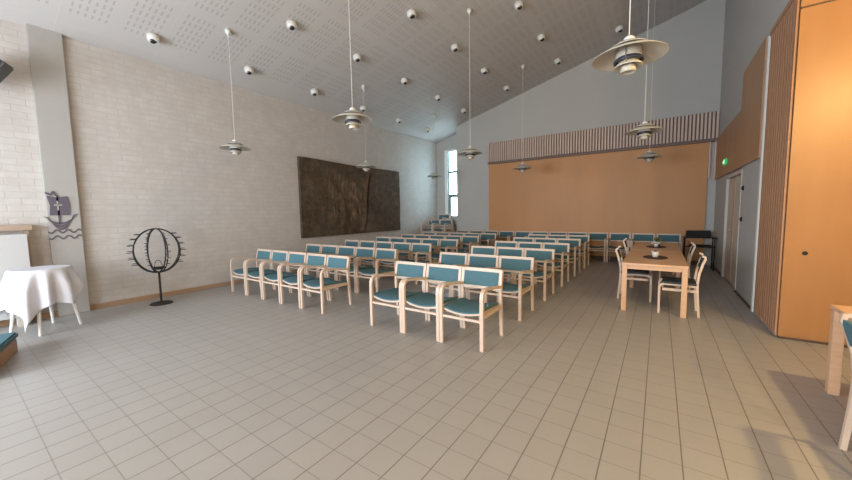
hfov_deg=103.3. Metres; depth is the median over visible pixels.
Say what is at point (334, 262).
armchair
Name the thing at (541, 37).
ceiling spotlight
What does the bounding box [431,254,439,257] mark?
seat cushion
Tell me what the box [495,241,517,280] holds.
armchair
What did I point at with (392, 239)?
armchair
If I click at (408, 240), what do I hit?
armchair
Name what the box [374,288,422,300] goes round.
seat cushion
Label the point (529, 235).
armchair
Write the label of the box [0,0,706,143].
ceiling
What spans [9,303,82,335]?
side table
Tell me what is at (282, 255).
armchair
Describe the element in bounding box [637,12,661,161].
pendant lamp
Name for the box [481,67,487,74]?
ceiling spotlight
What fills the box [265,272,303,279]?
seat cushion
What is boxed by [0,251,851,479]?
floor
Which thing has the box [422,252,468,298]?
armchair
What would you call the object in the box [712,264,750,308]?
baseboard
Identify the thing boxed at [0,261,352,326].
baseboard
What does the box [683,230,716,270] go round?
armchair
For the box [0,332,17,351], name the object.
cushion
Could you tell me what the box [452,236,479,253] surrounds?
armchair
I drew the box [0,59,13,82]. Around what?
wall speaker
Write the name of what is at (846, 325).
dining chair
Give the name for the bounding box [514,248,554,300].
armchair
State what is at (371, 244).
armchair
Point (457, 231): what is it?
armchair
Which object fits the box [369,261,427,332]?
armchair
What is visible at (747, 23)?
wall
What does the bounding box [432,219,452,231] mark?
armchair
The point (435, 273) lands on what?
armchair
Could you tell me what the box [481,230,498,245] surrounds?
armchair
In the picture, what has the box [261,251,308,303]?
armchair
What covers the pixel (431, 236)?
armchair
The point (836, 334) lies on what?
dining table
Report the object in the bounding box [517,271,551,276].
seat cushion
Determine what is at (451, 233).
armchair
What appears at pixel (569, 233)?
armchair
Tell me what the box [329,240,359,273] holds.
armchair
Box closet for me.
[754,0,851,347]
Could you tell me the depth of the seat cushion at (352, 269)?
6.64 m
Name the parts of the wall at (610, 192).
edge trim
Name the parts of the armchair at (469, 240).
backrest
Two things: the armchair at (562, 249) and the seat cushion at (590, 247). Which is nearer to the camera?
the armchair at (562, 249)
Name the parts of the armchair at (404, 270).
leg, armrest, seat, leg, leg, armrest, backrest, leg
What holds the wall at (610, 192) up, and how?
on the floor
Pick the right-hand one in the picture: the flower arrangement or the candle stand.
the flower arrangement
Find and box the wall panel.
[714,37,767,179]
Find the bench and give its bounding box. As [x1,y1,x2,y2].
[0,332,17,367]
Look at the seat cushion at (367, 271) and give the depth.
6.31 m
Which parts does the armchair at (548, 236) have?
backrest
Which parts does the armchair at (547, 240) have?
backrest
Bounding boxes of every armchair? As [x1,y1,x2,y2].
[230,249,273,294]
[245,250,290,298]
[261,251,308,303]
[279,253,328,307]
[290,244,321,275]
[299,255,352,313]
[303,245,338,277]
[318,246,355,288]
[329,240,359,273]
[336,247,375,292]
[344,240,375,275]
[355,248,397,292]
[360,241,392,275]
[363,237,390,265]
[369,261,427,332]
[378,242,411,278]
[390,237,405,259]
[397,243,431,283]
[399,238,421,261]
[401,234,414,259]
[401,263,462,341]
[413,238,439,261]
[415,234,429,261]
[420,219,439,233]
[420,235,444,261]
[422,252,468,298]
[423,232,435,234]
[428,239,458,260]
[431,214,449,229]
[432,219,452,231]
[434,222,452,231]
[435,235,461,262]
[436,232,449,234]
[439,266,503,351]
[450,232,464,248]
[451,253,499,304]
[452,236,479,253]
[456,230,469,250]
[458,233,479,249]
[466,230,483,244]
[471,245,496,254]
[476,233,496,245]
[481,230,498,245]
[484,255,534,320]
[492,231,513,245]
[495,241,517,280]
[496,247,524,295]
[509,231,530,240]
[509,242,542,283]
[513,237,533,241]
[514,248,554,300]
[527,231,548,236]
[528,234,546,237]
[534,238,556,270]
[535,242,569,286]
[547,235,567,260]
[549,232,566,234]
[550,238,580,275]
[564,235,589,267]
[568,232,586,260]
[586,232,607,261]
[606,233,630,261]
[630,233,654,249]
[656,233,681,251]
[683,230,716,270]
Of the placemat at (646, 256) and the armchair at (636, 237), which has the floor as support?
the armchair at (636, 237)
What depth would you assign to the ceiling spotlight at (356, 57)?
7.16 m
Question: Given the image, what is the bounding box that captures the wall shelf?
[0,225,32,266]
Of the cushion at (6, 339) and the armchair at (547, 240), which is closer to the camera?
the cushion at (6, 339)
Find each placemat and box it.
[643,255,667,259]
[646,245,665,247]
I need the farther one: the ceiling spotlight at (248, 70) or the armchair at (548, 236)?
the armchair at (548, 236)
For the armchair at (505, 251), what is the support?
on the floor
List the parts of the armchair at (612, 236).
leg, backrest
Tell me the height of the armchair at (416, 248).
0.801 m
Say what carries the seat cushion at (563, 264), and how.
on the armchair at (562, 249)
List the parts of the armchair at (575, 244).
backrest, leg, leg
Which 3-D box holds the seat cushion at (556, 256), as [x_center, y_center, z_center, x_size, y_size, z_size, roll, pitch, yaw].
[3.265,0.391,7.880,0.460,0.084,0.500,2,6,35]
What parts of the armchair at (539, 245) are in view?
backrest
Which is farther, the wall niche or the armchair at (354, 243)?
the wall niche
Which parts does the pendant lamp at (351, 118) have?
cord, lamp shade, lamp shade, lamp shade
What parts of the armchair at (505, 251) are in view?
backrest, leg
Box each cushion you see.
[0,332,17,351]
[233,267,269,273]
[248,270,276,276]
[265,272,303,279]
[283,275,323,283]
[303,278,346,286]
[349,265,372,271]
[359,267,393,274]
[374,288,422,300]
[404,260,428,262]
[406,292,457,306]
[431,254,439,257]
[444,297,497,313]
[455,249,468,252]
[502,281,529,291]
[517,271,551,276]
[537,262,566,266]
[555,255,577,258]
[586,245,603,248]
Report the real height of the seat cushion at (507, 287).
0.084 m
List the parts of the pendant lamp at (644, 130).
lamp shade, lamp shade, lamp shade, cord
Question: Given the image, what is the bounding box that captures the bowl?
[652,250,658,256]
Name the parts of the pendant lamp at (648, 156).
lamp shade, cord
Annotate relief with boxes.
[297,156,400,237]
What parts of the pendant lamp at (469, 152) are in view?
cord, lamp shade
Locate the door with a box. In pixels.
[721,169,742,289]
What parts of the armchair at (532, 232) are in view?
backrest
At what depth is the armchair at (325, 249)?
7.50 m
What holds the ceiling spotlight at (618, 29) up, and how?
attached to the ceiling
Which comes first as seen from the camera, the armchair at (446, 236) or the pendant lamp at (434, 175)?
the armchair at (446, 236)
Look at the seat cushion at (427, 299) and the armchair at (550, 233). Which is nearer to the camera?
the seat cushion at (427, 299)
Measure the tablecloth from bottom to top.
0.763 m
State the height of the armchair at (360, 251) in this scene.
0.801 m
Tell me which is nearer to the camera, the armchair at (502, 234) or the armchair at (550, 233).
the armchair at (550, 233)
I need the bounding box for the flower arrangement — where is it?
[651,237,660,246]
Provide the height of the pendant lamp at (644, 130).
3.732 m
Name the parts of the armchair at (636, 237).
backrest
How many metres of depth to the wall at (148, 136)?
6.38 m
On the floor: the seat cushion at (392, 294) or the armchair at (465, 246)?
the armchair at (465, 246)
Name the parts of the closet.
rail, header panel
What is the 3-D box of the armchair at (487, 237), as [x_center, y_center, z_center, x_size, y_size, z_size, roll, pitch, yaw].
[1.798,0.208,10.350,0.544,0.801,0.597,2,6,35]
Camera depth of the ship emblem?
5.14 m
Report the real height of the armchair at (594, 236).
0.801 m
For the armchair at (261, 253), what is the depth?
6.69 m
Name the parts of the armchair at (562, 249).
backrest, leg, armrest, leg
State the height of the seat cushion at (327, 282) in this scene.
0.084 m
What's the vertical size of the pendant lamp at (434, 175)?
2.110 m
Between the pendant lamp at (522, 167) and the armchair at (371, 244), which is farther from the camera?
the pendant lamp at (522, 167)
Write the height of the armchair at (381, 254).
0.801 m
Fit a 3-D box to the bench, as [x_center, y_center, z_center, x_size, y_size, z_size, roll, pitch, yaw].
[-4.549,1.198,3.326,0.500,0.225,1.000,-5,6,-39]
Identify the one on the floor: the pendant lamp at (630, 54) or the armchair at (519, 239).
the armchair at (519, 239)
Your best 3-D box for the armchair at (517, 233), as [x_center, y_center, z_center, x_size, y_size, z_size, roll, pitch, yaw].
[3.097,0.122,11.104,0.544,0.801,0.597,2,6,35]
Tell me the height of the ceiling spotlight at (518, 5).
0.162 m
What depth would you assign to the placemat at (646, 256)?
5.32 m
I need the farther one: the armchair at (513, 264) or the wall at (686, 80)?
the wall at (686, 80)
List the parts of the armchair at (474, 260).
leg, backrest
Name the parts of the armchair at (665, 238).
backrest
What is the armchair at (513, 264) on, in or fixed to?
on the floor
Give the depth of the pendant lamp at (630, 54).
2.53 m
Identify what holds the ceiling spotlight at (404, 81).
attached to the ceiling
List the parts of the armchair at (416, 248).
armrest, backrest, armrest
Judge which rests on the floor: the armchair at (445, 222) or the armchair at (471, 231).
the armchair at (471, 231)
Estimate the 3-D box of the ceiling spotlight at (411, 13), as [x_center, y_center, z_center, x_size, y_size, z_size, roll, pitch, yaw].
[-0.271,-4.250,6.358,0.179,0.162,0.186,-4,6,-33]
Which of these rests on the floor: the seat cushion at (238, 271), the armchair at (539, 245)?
the armchair at (539, 245)
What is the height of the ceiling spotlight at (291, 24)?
0.162 m
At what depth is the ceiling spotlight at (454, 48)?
7.64 m
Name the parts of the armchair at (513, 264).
leg, seat, backrest, leg, armrest, rail, leg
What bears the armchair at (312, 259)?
on the floor
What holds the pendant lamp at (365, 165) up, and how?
hanging from the ceiling
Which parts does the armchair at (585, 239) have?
backrest, leg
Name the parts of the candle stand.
dish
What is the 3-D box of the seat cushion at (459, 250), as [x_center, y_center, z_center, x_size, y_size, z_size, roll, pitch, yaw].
[1.103,0.308,9.345,0.460,0.084,0.500,2,6,34]
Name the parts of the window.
pane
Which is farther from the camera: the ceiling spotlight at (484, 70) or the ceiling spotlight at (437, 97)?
the ceiling spotlight at (437, 97)
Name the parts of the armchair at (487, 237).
backrest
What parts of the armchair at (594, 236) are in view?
backrest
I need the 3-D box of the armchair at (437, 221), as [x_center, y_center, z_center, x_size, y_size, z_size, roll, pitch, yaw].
[0.177,-0.388,13.038,0.544,0.801,0.597,2,6,35]
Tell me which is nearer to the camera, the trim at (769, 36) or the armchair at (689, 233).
the trim at (769, 36)
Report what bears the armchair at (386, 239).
on the floor
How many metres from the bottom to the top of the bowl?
0.108 m
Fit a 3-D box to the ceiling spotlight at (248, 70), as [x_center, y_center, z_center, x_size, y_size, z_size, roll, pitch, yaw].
[-3.575,-3.419,6.811,0.179,0.162,0.186,-4,6,-33]
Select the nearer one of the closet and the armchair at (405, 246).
the closet
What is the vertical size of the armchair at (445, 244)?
0.801 m
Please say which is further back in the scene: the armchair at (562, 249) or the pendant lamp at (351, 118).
the armchair at (562, 249)
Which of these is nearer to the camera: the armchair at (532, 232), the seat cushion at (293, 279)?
the seat cushion at (293, 279)
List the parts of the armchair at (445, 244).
backrest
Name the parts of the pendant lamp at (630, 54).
lamp shade, lamp shade, cord, lamp shade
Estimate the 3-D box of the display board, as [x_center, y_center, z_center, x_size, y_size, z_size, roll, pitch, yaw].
[-5.964,0.598,4.427,0.200,1.290,1.030,2,6,35]
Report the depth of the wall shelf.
4.79 m
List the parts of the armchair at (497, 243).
backrest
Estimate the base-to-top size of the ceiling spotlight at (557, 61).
0.162 m
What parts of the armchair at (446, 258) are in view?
backrest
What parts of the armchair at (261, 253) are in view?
leg, armrest, leg, backrest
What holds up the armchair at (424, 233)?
on the floor
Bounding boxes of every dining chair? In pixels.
[615,245,651,301]
[623,238,651,272]
[657,252,706,317]
[659,242,695,289]
[838,313,851,450]
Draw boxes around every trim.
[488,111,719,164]
[750,35,770,311]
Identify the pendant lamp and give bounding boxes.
[219,28,250,154]
[332,0,372,129]
[356,85,375,170]
[427,114,441,179]
[458,8,482,159]
[514,65,530,172]
[592,0,668,74]
[626,4,663,139]
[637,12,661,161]
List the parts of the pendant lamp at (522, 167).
lamp shade, cord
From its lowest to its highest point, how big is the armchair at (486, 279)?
0.801 m
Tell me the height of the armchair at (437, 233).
0.801 m
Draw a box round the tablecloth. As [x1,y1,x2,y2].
[0,265,83,332]
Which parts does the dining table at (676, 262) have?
leg, leg, leg, leg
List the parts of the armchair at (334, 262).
leg, armrest, leg, seat, leg, armrest, rail, backrest, leg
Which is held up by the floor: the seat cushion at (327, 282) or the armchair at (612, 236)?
the armchair at (612, 236)
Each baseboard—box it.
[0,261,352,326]
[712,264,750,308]
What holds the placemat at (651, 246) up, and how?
on the dining table at (673, 247)
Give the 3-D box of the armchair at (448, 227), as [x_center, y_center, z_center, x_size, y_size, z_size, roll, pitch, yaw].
[0.648,-0.271,12.740,0.544,0.801,0.597,2,6,35]
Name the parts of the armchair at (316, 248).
backrest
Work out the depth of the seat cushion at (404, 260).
7.42 m
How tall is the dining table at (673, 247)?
0.710 m
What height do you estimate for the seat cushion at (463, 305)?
0.084 m
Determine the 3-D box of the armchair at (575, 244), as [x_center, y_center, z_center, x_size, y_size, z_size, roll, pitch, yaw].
[3.280,0.386,7.900,0.544,0.801,0.597,2,6,35]
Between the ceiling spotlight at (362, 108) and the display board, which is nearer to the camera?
the display board
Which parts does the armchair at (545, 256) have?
leg, backrest, leg, armrest, leg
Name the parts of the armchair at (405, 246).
backrest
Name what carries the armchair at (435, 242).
on the floor
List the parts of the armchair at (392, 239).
backrest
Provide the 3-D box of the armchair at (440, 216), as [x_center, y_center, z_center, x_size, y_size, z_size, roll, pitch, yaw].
[0.592,-0.625,13.380,0.544,0.801,0.597,2,6,35]
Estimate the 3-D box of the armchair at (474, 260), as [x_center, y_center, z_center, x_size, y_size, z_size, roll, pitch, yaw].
[0.777,0.653,5.248,0.544,0.801,0.597,2,6,35]
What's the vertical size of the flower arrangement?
0.212 m
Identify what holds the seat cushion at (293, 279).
on the armchair at (312, 259)
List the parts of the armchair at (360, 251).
leg, leg, backrest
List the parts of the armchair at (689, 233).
backrest, seat, leg, leg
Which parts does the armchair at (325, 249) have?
backrest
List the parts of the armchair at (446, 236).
backrest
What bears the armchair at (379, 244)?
on the floor
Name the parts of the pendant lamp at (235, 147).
cord, lamp shade, lamp shade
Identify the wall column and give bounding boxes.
[26,24,89,315]
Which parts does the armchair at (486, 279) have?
leg, armrest, leg, seat, leg, backrest, armrest, rail, leg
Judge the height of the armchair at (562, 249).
0.801 m
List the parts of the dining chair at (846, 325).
backrest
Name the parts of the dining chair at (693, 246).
leg, leg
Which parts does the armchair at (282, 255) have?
leg, armrest, leg, leg, backrest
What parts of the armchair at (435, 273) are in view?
leg, armrest, seat, leg, leg, backrest, armrest, leg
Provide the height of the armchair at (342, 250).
0.801 m
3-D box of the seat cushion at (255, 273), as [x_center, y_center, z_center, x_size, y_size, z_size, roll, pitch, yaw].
[-2.998,0.632,6.360,0.460,0.084,0.500,2,6,35]
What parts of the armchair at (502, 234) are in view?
backrest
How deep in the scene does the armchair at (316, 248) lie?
7.81 m
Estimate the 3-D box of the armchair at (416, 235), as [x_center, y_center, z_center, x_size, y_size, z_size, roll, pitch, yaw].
[-0.258,0.249,10.314,0.544,0.801,0.597,2,6,34]
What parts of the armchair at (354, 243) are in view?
backrest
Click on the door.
(734, 180)
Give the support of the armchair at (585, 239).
on the floor
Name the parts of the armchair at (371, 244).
backrest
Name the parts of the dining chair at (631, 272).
leg, leg, rail, seat, leg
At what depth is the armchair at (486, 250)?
6.71 m
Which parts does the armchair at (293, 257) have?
leg, armrest, leg, leg, backrest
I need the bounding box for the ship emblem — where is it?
[44,191,81,239]
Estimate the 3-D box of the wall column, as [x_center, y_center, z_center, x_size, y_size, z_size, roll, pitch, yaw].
[-5.601,-0.980,5.156,0.070,4.300,0.355,2,6,35]
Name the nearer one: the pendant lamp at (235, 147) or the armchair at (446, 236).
the pendant lamp at (235, 147)
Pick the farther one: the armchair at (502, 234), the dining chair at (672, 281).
the armchair at (502, 234)
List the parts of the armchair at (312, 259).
leg, armrest, leg, leg, armrest, backrest, leg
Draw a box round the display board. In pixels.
[0,234,30,326]
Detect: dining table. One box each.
[621,250,688,317]
[631,242,680,285]
[825,305,851,395]
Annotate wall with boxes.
[0,19,437,312]
[456,0,725,264]
[489,141,716,264]
[712,0,788,332]
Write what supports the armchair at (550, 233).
on the floor
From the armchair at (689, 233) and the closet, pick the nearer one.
the closet
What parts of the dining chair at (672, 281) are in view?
leg, rail, seat, leg, backrest, leg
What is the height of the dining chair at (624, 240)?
0.853 m
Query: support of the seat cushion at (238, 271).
on the armchair at (261, 253)
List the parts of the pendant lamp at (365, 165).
lamp shade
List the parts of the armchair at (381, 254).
leg, armrest, seat, leg, armrest, backrest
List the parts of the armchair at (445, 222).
backrest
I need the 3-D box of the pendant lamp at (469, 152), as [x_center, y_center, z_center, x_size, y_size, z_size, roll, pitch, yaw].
[0.880,-3.109,6.779,0.504,2.916,0.504,2,6,35]
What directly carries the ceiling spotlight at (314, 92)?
attached to the ceiling
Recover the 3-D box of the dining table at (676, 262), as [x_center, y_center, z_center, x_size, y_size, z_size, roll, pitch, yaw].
[3.706,0.624,5.485,0.780,0.710,1.820,2,6,35]
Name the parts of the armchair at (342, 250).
backrest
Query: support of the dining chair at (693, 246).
on the floor
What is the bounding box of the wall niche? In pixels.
[436,134,456,231]
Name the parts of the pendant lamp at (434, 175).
lamp shade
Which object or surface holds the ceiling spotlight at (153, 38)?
attached to the ceiling
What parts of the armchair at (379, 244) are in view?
backrest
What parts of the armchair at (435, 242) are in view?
backrest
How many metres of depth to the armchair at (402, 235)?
10.79 m
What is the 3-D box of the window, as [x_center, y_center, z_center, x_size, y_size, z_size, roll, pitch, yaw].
[1.167,-2.270,13.538,0.860,2.670,0.170,2,6,35]
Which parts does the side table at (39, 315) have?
leg, leg, leg, leg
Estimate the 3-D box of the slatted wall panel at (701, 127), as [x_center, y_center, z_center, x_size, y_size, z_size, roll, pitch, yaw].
[4.704,-2.906,10.038,6.130,0.730,0.150,2,6,35]
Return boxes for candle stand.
[126,228,185,305]
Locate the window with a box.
[444,149,456,216]
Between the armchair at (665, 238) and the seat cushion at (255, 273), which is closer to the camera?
the seat cushion at (255, 273)
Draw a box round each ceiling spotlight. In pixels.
[146,32,159,44]
[244,66,253,74]
[286,19,296,30]
[310,89,317,95]
[353,53,361,61]
[360,106,365,111]
[401,78,407,84]
[407,9,416,19]
[435,95,440,100]
[451,44,458,51]
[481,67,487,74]
[514,0,522,10]
[537,33,544,41]
[554,58,560,64]
[615,25,622,32]

